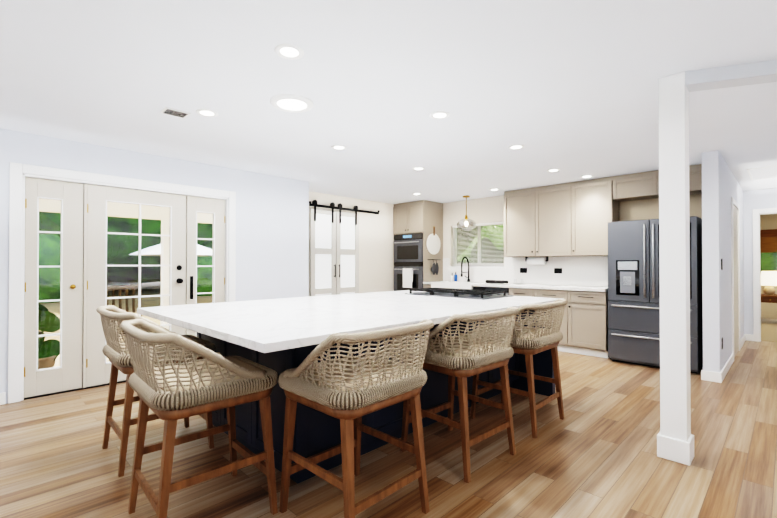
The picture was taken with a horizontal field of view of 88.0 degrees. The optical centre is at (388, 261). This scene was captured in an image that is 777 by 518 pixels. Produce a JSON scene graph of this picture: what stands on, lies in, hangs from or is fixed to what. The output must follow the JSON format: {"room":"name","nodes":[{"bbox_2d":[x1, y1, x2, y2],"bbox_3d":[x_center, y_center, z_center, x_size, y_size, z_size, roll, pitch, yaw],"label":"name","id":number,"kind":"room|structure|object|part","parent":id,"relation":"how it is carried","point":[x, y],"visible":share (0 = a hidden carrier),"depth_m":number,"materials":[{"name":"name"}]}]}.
{"room":"kitchen","nodes":[
{"label":"kitchen","id":0,"kind":"room"},
{"bbox_2d":[0,128,308,403],"bbox_3d":[-3.186,0.044,3.901,0.150,2.440,5.600,0,-1,45],"label":"wall","id":1,"kind":"structure","parent":0,"point":[272,237],"depth_m":5.08,"materials":[{"name":"paint"}]},
{"bbox_2d":[0,392,5,404],"bbox_3d":[-4.184,1.203,2.770,0.016,0.105,2.240,0,-1,45],"label":"baseboard","id":2,"kind":"structure","parent":1,"relation":"attached to","point":[2,395],"depth_m":3.54,"materials":[{"name":"white"}]},
{"bbox_2d":[8,162,235,403],"bbox_3d":[-2.707,0.193,4.369,0.168,2.150,2.070,0,-1,45],"label":"door frame","id":3,"kind":"structure","parent":1,"relation":"attached to","point":[16,284],"depth_m":3.66,"materials":[{"name":"white"}]},
{"bbox_2d":[24,177,224,399],"bbox_3d":[-2.694,0.247,4.356,0.163,2.041,1.858,0,-1,45],"label":"doors","id":4,"kind":"structure","parent":1,"relation":"in","point":[84,363],"depth_m":4.04,"materials":[{"name":"beige wood"}]},
{"bbox_2d":[309,191,393,296],"bbox_3d":[-0.545,0.073,7.452,0.150,2.440,3.160,0,-1,45],"label":"wall","id":5,"kind":"structure","parent":0,"point":[376,254],"depth_m":7.59,"materials":[{"name":"paint"}]},
{"bbox_2d":[309,200,379,295],"bbox_3d":[-0.737,0.141,7.065,0.114,2.297,1.570,0,-1,45],"label":"barn door","id":6,"kind":"structure","parent":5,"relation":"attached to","point":[334,252],"depth_m":6.85,"materials":[{"name":"white paint"}]},
{"bbox_2d":[0,317,776,517],"bbox_3d":[2.801,1.329,4.779,8.650,0.124,15.300,0,-1,45],"label":"floor","id":7,"kind":"structure","parent":0,"point":[592,453],"depth_m":2.51,"materials":[{"name":"brown wood"}]},
{"bbox_2d":[96,305,215,476],"bbox_3d":[-1.559,0.778,2.702,0.621,0.957,0.637,0,-1,-44],"label":"stool","id":8,"kind":"object","parent":7,"relation":"on","point":[116,352],"visible":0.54,"depth_m":2.46,"materials":[{"name":"beige wicker"}]},
{"bbox_2d":[120,319,278,517],"bbox_3d":[-0.935,0.772,1.998,0.621,0.957,0.637,0,-1,-43],"label":"stool","id":9,"kind":"object","parent":7,"relation":"on","point":[170,393],"visible":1,"depth_m":1.81,"materials":[{"name":"beige wicker"}]},
{"bbox_2d":[278,319,433,517],"bbox_3d":[-0.162,0.772,2.005,0.622,0.957,0.637,0,-1,44],"label":"stool","id":10,"kind":"object","parent":7,"relation":"on","point":[348,391],"visible":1,"depth_m":1.82,"materials":[{"name":"beige wicker"}]},
{"bbox_2d":[197,309,554,483],"bbox_3d":[0.026,0.821,3.488,1.760,0.879,2.630,0,-1,45],"label":"kitchen island","id":11,"kind":"object","parent":7,"relation":"on","point":[315,431],"visible":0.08,"depth_m":2.58,"materials":[{"name":"black wood"}]},
{"bbox_2d":[137,290,561,352],"bbox_3d":[-0.101,0.360,3.332,1.885,0.040,3.015,0,-1,45],"label":"island countertop","id":12,"kind":"structure","parent":11,"relation":"on","point":[269,325],"depth_m":2.54,"materials":[{"name":"white stone"}]},
{"bbox_2d":[405,288,513,299],"bbox_3d":[0.714,0.337,4.155,0.960,0.089,0.560,0,-1,45],"label":"gas cooktop","id":13,"kind":"object","parent":12,"relation":"in","point":[467,293],"visible":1,"depth_m":3.99,"materials":[{"name":"grey metal"}]},
{"bbox_2d":[393,200,442,287],"bbox_3d":[0.593,0.077,7.881,0.852,2.438,0.639,0,-1,45],"label":"tall cabinet","id":14,"kind":"object","parent":7,"relation":"on","point":[424,217],"depth_m":7.65,"materials":[{"name":"white wood"}]},
{"bbox_2d":[393,233,422,290],"bbox_3d":[0.544,0.111,7.885,0.725,1.280,0.651,0,-1,45],"label":"double wall oven","id":15,"kind":"object","parent":14,"relation":"in","point":[408,262],"visible":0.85,"depth_m":7.64,"materials":[{"name":"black metal"}]},
{"bbox_2d":[426,227,439,254],"bbox_3d":[0.859,-0.400,7.625,0.031,0.529,0.400,0,-1,45],"label":"cutting board","id":16,"kind":"object","parent":14,"relation":"hanging from","point":[433,243],"visible":0.96,"depth_m":7.61,"materials":[{"name":"white stone"}]},
{"bbox_3d":[0.878,0.106,7.617,0.075,0.296,0.360,0,-1,45],"label":"hanging mitt rail","id":17,"kind":"part","parent":14,"relation":"part of","materials":[{"name":"grey fabric"}]},
{"bbox_2d":[401,307,519,482],"bbox_3d":[0.463,0.777,2.637,0.637,0.957,0.622,0,-1,-43],"label":"stool","id":18,"kind":"object","parent":7,"relation":"on","point":[461,357],"visible":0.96,"depth_m":2.42,"materials":[{"name":"beige wicker"}]},
{"bbox_2d":[473,286,508,294],"bbox_3d":[1.820,0.850,6.648,0.640,0.872,0.650,0,-1,45],"label":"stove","id":19,"kind":"object","parent":7,"relation":"on","point":[492,288],"visible":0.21,"depth_m":6.42,"materials":[{"name":"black metal"}]},
{"bbox_2d":[509,288,527,295],"bbox_3d":[2.231,0.846,6.277,0.455,0.876,0.596,0,-1,45],"label":"base cabinet","id":20,"kind":"object","parent":7,"relation":"on","point":[512,291],"depth_m":6.11,"materials":[{"name":"white wood"}]},
{"bbox_2d":[470,299,567,438],"bbox_3d":[1.042,0.782,3.219,0.622,0.957,0.637,0,-1,45],"label":"stool","id":21,"kind":"object","parent":7,"relation":"on","point":[529,341],"visible":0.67,"depth_m":2.98,"materials":[{"name":"beige wicker"}]},
{"bbox_2d":[528,289,609,357],"bbox_3d":[2.683,0.842,5.828,1.040,0.876,0.596,0,-1,45],"label":"base cabinet","id":22,"kind":"object","parent":7,"relation":"on","point":[584,328],"depth_m":5.47,"materials":[{"name":"white wood"}]},
{"bbox_2d":[423,256,607,291],"bbox_3d":[1.947,0.165,6.547,3.090,0.482,0.621,0,-1,45],"label":"countertop","id":23,"kind":"structure","parent":22,"relation":"on","point":[585,273],"depth_m":6.33,"materials":[{"name":"white stone"}]},
{"bbox_2d":[431,281,485,288],"bbox_3d":[1.247,0.500,7.138,0.840,0.270,0.515,0,-1,45],"label":"farmhouse sink","id":24,"kind":"object","parent":23,"relation":"in","point":[455,284],"visible":0.27,"depth_m":7.00,"materials":[{"name":"white ceramic"}]},
{"bbox_2d":[461,257,469,281],"bbox_3d":[1.370,0.138,7.309,0.115,0.464,0.262,0,-1,45],"label":"faucet","id":25,"kind":"object","parent":23,"relation":"on","point":[468,279],"visible":0.98,"depth_m":7.30,"materials":[{"name":"black metal"}]},
{"bbox_2d":[451,272,522,283],"bbox_3d":[1.647,0.279,7.065,1.462,0.179,0.217,0,-1,45],"label":"countertop items","id":26,"kind":"object","parent":23,"relation":"on","point":[454,278],"depth_m":6.79,"materials":[{"name":"blue"}]},
{"bbox_2d":[520,268,526,272],"bbox_3d":[2.240,0.147,6.671,0.120,0.080,0.006,0,-1,45],"label":"electrical outlet plate","id":27,"kind":"object","parent":23,"relation":"attached to","point":[522,270],"depth_m":6.67,"materials":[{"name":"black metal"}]},
{"bbox_2d":[554,268,561,272],"bbox_3d":[2.644,0.143,6.269,0.120,0.080,0.006,0,-1,45],"label":"electrical outlet plate","id":28,"kind":"object","parent":23,"relation":"attached to","point":[556,270],"depth_m":6.27,"materials":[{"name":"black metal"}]},
{"bbox_2d":[608,216,702,373],"bbox_3d":[3.346,0.378,5.030,0.910,1.790,0.748,0,-1,45],"label":"refrigerator","id":29,"kind":"object","parent":7,"relation":"on","point":[633,297],"visible":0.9,"depth_m":4.86,"materials":[{"name":"silver metal"}]},
{"bbox_2d":[657,72,693,465],"bbox_3d":[1.846,0.034,2.595,0.172,2.440,0.172,0,-1,45],"label":"post","id":30,"kind":"object","parent":7,"relation":"on","point":[675,439],"visible":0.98,"depth_m":2.54,"materials":[{"name":"white paint"}]},
{"bbox_2d":[761,294,776,302],"bbox_3d":[8.323,0.998,8.317,1.700,0.596,0.700,0,-1,45],"label":"side table","id":31,"kind":"object","parent":7,"relation":"on","point":[768,298],"visible":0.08,"depth_m":8.33,"materials":[{"name":"brown wood"}]},
{"bbox_2d":[761,271,776,294],"bbox_3d":[8.061,0.451,8.512,0.380,0.500,0.380,0,-1,45],"label":"table lamp","id":32,"kind":"object","parent":31,"relation":"on","point":[769,280],"visible":0.96,"depth_m":8.43,"materials":[{"name":"white fabric"}]},
{"bbox_2d":[0,0,776,203],"bbox_3d":[0.913,-1.237,3.787,7.400,0.120,11.200,0,-1,45],"label":"ceiling","id":33,"kind":"structure","parent":0,"point":[568,89],"depth_m":2.71,"materials":[{"name":"paint"}]},
{"bbox_2d":[160,107,190,118],"bbox_3d":[-1.688,-1.176,3.184,0.140,0.011,0.180,0,-1,45],"label":"ceiling vent","id":34,"kind":"object","parent":33,"relation":"in","point":[174,112],"visible":0.96,"depth_m":3.17,"materials":[{"name":"white metal"}]},
{"bbox_2d":[196,109,217,116],"bbox_3d":[-1.419,-1.172,3.145,0.167,0.020,0.158,0,-1,45],"label":"recessed light","id":35,"kind":"object","parent":33,"relation":"in","point":[203,112],"depth_m":3.18,"materials":[{"name":"white"}]},
{"bbox_2d":[274,44,303,59],"bbox_3d":[-0.553,-1.179,2.243,0.164,0.020,0.162,0,-1,45],"label":"recessed light","id":36,"kind":"object","parent":33,"relation":"in","point":[286,51],"depth_m":2.27,"materials":[{"name":"white plastic"}]},
{"bbox_2d":[270,94,313,112],"bbox_3d":[-0.712,-1.173,2.963,0.340,0.020,0.321,0,-1,45],"label":"recessed light","id":37,"kind":"object","parent":33,"relation":"in","point":[292,103],"depth_m":2.98,"materials":[{"name":"white plastic"}]},
{"bbox_2d":[331,145,346,149],"bbox_3d":[-0.503,-1.164,4.072,0.167,0.020,0.165,0,-1,45],"label":"recessed light","id":38,"kind":"object","parent":33,"relation":"in","point":[336,147],"depth_m":4.13,"materials":[{"name":"white"}]},
{"bbox_2d":[430,111,449,118],"bbox_3d":[0.405,-1.172,3.194,0.163,0.020,0.164,0,-1,45],"label":"recessed light","id":39,"kind":"object","parent":33,"relation":"in","point":[439,114],"depth_m":3.23,"materials":[{"name":"white plastic"}]},
{"bbox_2d":[457,195,475,230],"bbox_3d":[1.362,-0.843,7.045,0.330,0.613,0.330,0,-1,45],"label":"pendant light","id":40,"kind":"object","parent":33,"relation":"hanging from","point":[466,221],"visible":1,"depth_m":7.03,"materials":[{"name":"clear glass"}]},
{"bbox_2d":[508,144,524,149],"bbox_3d":[1.286,-1.165,4.054,0.157,0.020,0.167,0,-1,45],"label":"recessed light","id":41,"kind":"object","parent":33,"relation":"in","point":[513,147],"depth_m":4.11,"materials":[{"name":"white plastic"}]},
{"bbox_2d":[684,59,776,91],"bbox_3d":[2.908,-1.147,2.221,2.200,0.085,0.130,0,0,19],"label":"header beam","id":42,"kind":"structure","parent":33,"relation":"attached to","point":[761,72],"depth_m":2.45,"materials":[{"name":"grey paint"}]},
{"bbox_2d":[747,165,776,179],"bbox_3d":[5.098,-1.163,5.125,0.750,0.006,0.900,0,-1,45],"label":"trim","id":43,"kind":"structure","parent":33,"relation":"attached to","point":[749,173],"depth_m":5.29,"materials":[{"name":"white wood"}]},
{"bbox_2d":[443,195,604,286],"bbox_3d":[2.311,0.067,6.736,4.910,2.440,0.150,0,-1,45],"label":"wall","id":44,"kind":"structure","parent":0,"point":[486,210],"depth_m":7.46,"materials":[{"name":"paint"}]},
{"bbox_2d":[449,224,503,267],"bbox_3d":[1.639,-0.295,7.389,1.160,0.805,0.155,0,-1,45],"label":"window","id":45,"kind":"structure","parent":44,"relation":"in","point":[479,261],"depth_m":7.41,"materials":[{"name":"white"}]},
{"bbox_2d":[452,221,503,264],"bbox_3d":[1.626,-0.314,7.377,1.100,0.763,0.040,0,-1,45],"label":"window blinds","id":46,"kind":"object","parent":45,"relation":"attached to","point":[482,224],"visible":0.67,"depth_m":7.32,"materials":[{"name":"white plastic"}]},
{"bbox_2d":[503,183,566,255],"bbox_3d":[2.401,-0.618,6.311,1.135,1.073,0.326,0,-1,45],"label":"upper cabinet","id":47,"kind":"object","parent":44,"relation":"attached to","point":[535,219],"depth_m":6.20,"materials":[{"name":"beige wood"}]},
{"bbox_2d":[525,256,547,264],"bbox_3d":[2.347,-0.016,6.369,0.350,0.127,0.114,0,-1,45],"label":"paper towel holder","id":48,"kind":"object","parent":47,"relation":"attached to","point":[536,260],"visible":1,"depth_m":6.33,"materials":[{"name":"white paper"}]},
{"bbox_2d":[567,177,618,255],"bbox_3d":[2.936,-0.623,5.779,0.595,1.073,0.326,0,-1,45],"label":"upper cabinet","id":49,"kind":"object","parent":44,"relation":"attached to","point":[570,219],"depth_m":5.66,"materials":[{"name":"beige wood"}]},
{"bbox_2d":[611,171,654,203],"bbox_3d":[3.350,-1.003,5.371,0.562,0.318,0.326,0,-1,45],"label":"upper cabinet","id":50,"kind":"object","parent":44,"relation":"attached to","point":[636,186],"depth_m":5.32,"materials":[{"name":"beige wood"}]},
{"bbox_2d":[651,164,701,199],"bbox_3d":[3.678,-1.006,5.045,0.563,0.318,0.326,0,-1,45],"label":"upper cabinet","id":51,"kind":"object","parent":44,"relation":"attached to","point":[695,171],"depth_m":4.86,"materials":[{"name":"beige wood"}]},
{"bbox_2d":[702,150,743,372],"bbox_3d":[4.595,0.057,5.453,0.140,2.440,3.330,0,-1,45],"label":"wall","id":52,"kind":"structure","parent":0,"point":[721,187],"depth_m":4.31,"materials":[{"name":"paint"}]},
{"bbox_2d":[716,354,733,382],"bbox_3d":[3.915,1.218,4.663,0.036,0.105,1.296,0,-1,45],"label":"baseboard","id":53,"kind":"structure","parent":52,"relation":"attached to","point":[720,376],"depth_m":4.42,"materials":[{"name":"white paint"}]},
{"bbox_2d":[731,197,739,356],"bbox_3d":[4.732,0.227,5.478,0.018,2.100,1.000,0,-1,45],"label":"door frame","id":54,"kind":"structure","parent":52,"relation":"attached to","point":[735,221],"depth_m":5.47,"materials":[{"name":"white wood"}]},
{"bbox_2d":[740,334,748,348],"bbox_3d":[5.462,1.230,6.189,0.040,0.105,1.050,0,-1,45],"label":"baseboard","id":55,"kind":"structure","parent":52,"relation":"attached to","point":[745,337],"depth_m":6.36,"materials":[{"name":"white paint"}]},
{"bbox_2d":[743,188,776,334],"bbox_3d":[6.602,0.060,5.912,2.340,2.440,0.150,0,-1,45],"label":"wall","id":56,"kind":"structure","parent":0,"point":[760,199],"depth_m":6.53,"materials":[{"name":"paint"}]},
{"bbox_2d":[752,208,776,341],"bbox_3d":[6.294,0.218,6.204,0.990,2.130,0.168,0,-1,45],"label":"door frame","id":57,"kind":"structure","parent":56,"relation":"attached to","point":[756,213],"depth_m":6.46,"materials":[{"name":"white"}]},
{"bbox_2d":[760,214,776,314],"bbox_3d":[9.577,0.083,8.735,4.900,2.440,0.150,0,-1,45],"label":"wall","id":58,"kind":"structure","parent":0,"point":[768,222],"depth_m":9.36,"materials":[{"name":"beige"}]},
{"bbox_2d":[760,229,776,317],"bbox_3d":[9.492,0.278,8.648,4.600,2.050,0.090,0,-1,45],"label":"window","id":59,"kind":"structure","parent":58,"relation":"in","point":[768,241],"depth_m":9.29,"materials":[{"name":"brown wood"}]},
{"label":"outside","id":60,"kind":"structure","parent":0,"visible":0},
{"bbox_2d":[38,282,211,343],"bbox_3d":[-0.169,1.408,10.550,75.000,0.060,65.000,0,-1,45],"label":"ground","id":61,"kind":"structure","parent":60,"point":[154,301],"depth_m":14.21,"materials":[{"name":"beige concrete"}]},
{"bbox_2d":[54,344,108,366],"bbox_3d":[-4.154,1.310,4.854,2.578,0.045,5.492,0,-1,45],"label":"deck","id":62,"kind":"object","parent":61,"relation":"on","point":[57,361],"depth_m":5.20,"materials":[{"name":"brown wood"}]},
{"bbox_2d":[38,303,59,368],"bbox_3d":[-3.705,0.830,4.254,0.383,0.900,0.396,0,-1,45],"label":"plant","id":63,"kind":"object","parent":62,"relation":"on","point":[45,313],"depth_m":4.30,"materials":[{"name":"green plant"}]},
{"bbox_2d":[107,286,141,334],"bbox_3d":[-3.474,0.811,5.183,0.715,0.957,0.631,0,-1,45],"label":"railing","id":64,"kind":"object","parent":62,"relation":"on","point":[133,288],"depth_m":5.48,"materials":[{"name":"brown wood"}]},
{"bbox_2d":[39,199,211,329],"bbox_3d":[-4.405,0.034,4.831,2.870,2.504,5.900,0,-1,45],"label":"pergola","id":65,"kind":"object","parent":62,"relation":"on","point":[133,213],"depth_m":6.71,"materials":[{"name":"white paint"}]},
{"bbox_2d":[129,244,211,255],"bbox_3d":[-7.037,0.342,13.579,3.000,2.120,3.000,0,-1,45],"label":"umbrella","id":66,"kind":"object","parent":61,"relation":"on","point":[150,252],"depth_m":12.84,"materials":[{"name":"white fabric"}]},
{"bbox_2d":[38,211,776,303],"bbox_3d":[-9.976,-6.050,13.459,46.530,17.490,49.673,0,-1,45],"label":"trees","id":67,"kind":"object","parent":61,"relation":"on","point":[131,273],"depth_m":16.23,"materials":[{"name":"green plant"}]},
{"bbox_2d":[458,225,503,261],"bbox_3d":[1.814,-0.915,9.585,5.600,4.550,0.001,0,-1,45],"label":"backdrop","id":68,"kind":"structure","parent":60,"point":[490,236],"depth_m":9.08,"materials":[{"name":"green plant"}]}
]}

